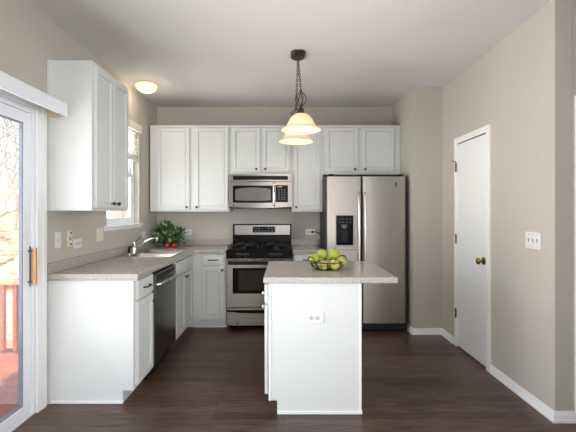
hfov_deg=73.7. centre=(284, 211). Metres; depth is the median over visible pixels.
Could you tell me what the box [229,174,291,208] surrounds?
microwave
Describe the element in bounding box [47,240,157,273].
backsplash
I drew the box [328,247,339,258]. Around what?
apple
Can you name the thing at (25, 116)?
door
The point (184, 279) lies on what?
base cabinet
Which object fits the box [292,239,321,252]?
countertop
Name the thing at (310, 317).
wall outlet
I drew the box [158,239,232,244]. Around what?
backsplash
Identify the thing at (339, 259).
apple
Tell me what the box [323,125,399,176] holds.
upper cabinet
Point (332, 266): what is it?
apple
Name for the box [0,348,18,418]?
deck
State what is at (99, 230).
light switch
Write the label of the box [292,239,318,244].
backsplash
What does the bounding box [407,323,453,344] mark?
baseboard
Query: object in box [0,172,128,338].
hillside
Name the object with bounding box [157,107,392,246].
wall
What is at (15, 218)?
bare tree
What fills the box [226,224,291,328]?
range
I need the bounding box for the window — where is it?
[104,128,143,230]
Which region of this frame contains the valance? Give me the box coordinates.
[0,71,67,116]
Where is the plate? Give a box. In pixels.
[67,230,72,246]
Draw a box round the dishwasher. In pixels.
[144,263,177,378]
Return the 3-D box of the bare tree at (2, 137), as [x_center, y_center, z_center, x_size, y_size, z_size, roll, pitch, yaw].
[-8.537,-1.252,12.064,2.594,6.084,3.799,0,0,-24]
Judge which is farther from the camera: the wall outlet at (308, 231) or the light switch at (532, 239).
the wall outlet at (308, 231)
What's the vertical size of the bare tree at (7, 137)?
9.584 m
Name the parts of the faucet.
spout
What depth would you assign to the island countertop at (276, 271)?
2.69 m
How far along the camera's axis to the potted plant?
4.74 m
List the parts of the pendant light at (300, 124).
lamp shade, chain, chain, lamp shade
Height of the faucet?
0.170 m
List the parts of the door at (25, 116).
lock plate, handle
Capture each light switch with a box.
[55,232,60,248]
[97,227,102,240]
[525,231,540,249]
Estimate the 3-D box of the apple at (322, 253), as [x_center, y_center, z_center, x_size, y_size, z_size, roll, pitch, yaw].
[0.285,0.315,2.919,0.082,0.081,0.082,0,0,28]
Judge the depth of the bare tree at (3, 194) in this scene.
14.26 m
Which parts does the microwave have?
door, panel, handle, panel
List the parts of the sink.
bowl, bowl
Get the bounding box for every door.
[0,95,36,431]
[452,134,485,366]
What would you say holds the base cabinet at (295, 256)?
on the floor
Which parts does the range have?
drawer, oven door, handle, control panel, plate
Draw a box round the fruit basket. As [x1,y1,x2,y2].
[308,255,346,269]
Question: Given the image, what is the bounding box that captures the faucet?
[131,237,157,254]
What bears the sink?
in the countertop at (103, 265)
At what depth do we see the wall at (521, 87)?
2.75 m
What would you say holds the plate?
attached to the wall at (28, 37)
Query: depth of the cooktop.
4.50 m
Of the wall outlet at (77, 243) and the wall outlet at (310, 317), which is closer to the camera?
the wall outlet at (310, 317)
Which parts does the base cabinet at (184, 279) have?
door, door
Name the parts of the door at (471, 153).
knob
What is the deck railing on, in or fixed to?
on the deck
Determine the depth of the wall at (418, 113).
4.22 m
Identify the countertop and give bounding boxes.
[47,239,232,280]
[263,261,397,282]
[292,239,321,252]
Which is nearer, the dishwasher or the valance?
the valance
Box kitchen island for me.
[262,283,361,413]
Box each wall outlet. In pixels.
[73,238,81,248]
[182,229,191,234]
[305,312,323,322]
[306,229,314,234]
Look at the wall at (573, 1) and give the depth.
2.46 m
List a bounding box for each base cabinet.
[47,273,156,403]
[171,255,192,345]
[188,253,226,326]
[292,253,322,260]
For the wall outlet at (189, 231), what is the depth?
5.01 m
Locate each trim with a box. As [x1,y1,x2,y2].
[0,88,46,412]
[454,124,490,371]
[575,96,575,414]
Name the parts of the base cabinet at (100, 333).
shoe moulding, panel, drawer, door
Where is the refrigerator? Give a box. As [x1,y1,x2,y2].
[320,174,406,329]
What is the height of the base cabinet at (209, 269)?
0.872 m
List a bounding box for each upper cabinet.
[47,59,128,210]
[150,125,232,211]
[230,125,291,173]
[291,125,322,211]
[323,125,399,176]
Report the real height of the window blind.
0.415 m
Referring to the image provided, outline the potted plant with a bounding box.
[152,220,186,246]
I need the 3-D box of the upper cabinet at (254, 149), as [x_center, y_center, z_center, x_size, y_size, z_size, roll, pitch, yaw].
[-0.290,-0.757,4.828,0.756,0.599,0.380,0,0,0]
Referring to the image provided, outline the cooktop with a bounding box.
[226,245,291,250]
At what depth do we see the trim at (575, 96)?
2.46 m
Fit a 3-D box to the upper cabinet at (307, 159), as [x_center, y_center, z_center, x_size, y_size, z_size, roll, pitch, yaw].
[0.280,-0.531,4.828,0.381,1.052,0.380,0,0,0]
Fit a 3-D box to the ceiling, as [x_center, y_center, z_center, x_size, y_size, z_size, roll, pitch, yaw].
[1.167,-1.447,1.110,5.965,0.150,8.120,0,0,0]
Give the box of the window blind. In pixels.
[129,119,141,161]
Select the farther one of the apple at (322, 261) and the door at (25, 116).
the apple at (322, 261)
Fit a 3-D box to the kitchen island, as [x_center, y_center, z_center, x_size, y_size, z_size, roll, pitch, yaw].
[0.183,0.909,2.954,0.670,0.872,0.811,0,0,0]
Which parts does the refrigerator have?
freezer door, dispenser panel, dispenser trim, handle, handle, door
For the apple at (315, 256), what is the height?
0.082 m
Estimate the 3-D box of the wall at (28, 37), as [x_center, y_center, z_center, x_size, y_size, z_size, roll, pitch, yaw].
[-1.715,-0.013,1.185,0.100,2.717,7.970,0,0,0]
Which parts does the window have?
sash, frame, sill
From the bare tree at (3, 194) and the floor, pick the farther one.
the bare tree at (3, 194)
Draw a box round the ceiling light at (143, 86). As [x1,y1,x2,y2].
[136,80,156,92]
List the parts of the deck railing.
rail, rail, rail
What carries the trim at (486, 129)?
attached to the wall at (521, 87)
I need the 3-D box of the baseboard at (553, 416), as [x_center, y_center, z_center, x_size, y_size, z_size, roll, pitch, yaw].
[1.785,1.311,2.829,0.146,0.068,0.772,0,0,0]
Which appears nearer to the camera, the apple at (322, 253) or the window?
the apple at (322, 253)
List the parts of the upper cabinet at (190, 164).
door, rail, door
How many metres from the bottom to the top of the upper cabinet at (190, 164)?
1.052 m
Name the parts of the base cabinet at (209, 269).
shoe moulding, drawer, door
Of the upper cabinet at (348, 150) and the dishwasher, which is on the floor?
the dishwasher
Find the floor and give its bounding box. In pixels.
[12,326,575,431]
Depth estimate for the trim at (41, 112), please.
2.61 m
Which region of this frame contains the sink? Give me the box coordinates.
[117,250,188,256]
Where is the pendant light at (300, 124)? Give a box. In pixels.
[279,49,320,144]
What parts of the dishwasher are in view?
kick plate, door, control panel, handle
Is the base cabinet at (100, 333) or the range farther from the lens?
the range
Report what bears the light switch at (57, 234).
attached to the wall at (28, 37)
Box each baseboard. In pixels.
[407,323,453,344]
[489,365,575,422]
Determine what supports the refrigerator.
on the floor
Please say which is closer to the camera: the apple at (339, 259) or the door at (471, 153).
the apple at (339, 259)
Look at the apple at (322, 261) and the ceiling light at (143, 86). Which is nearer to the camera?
the apple at (322, 261)
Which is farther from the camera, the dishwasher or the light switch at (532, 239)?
the dishwasher
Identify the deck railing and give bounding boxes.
[0,279,18,350]
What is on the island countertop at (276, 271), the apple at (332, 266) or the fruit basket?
the fruit basket
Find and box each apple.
[309,253,319,262]
[317,249,327,258]
[319,260,328,269]
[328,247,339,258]
[329,259,339,269]
[337,256,345,264]
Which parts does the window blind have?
rail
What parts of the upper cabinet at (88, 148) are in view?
door, door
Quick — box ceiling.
[28,0,551,106]
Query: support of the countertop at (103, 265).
on the base cabinet at (209, 269)
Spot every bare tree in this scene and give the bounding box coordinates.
[0,117,18,230]
[0,118,18,216]
[0,118,18,217]
[0,119,18,205]
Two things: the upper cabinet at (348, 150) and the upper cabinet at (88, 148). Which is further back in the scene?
the upper cabinet at (348, 150)
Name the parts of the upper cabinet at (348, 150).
door, rail, door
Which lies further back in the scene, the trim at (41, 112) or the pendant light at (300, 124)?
the pendant light at (300, 124)
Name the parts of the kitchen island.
drawer, door, frame, shoe moulding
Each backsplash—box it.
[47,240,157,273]
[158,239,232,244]
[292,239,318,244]
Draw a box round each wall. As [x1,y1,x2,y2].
[0,0,156,262]
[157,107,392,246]
[393,87,441,327]
[442,0,571,410]
[572,0,575,410]
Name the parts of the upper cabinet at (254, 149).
door, rail, door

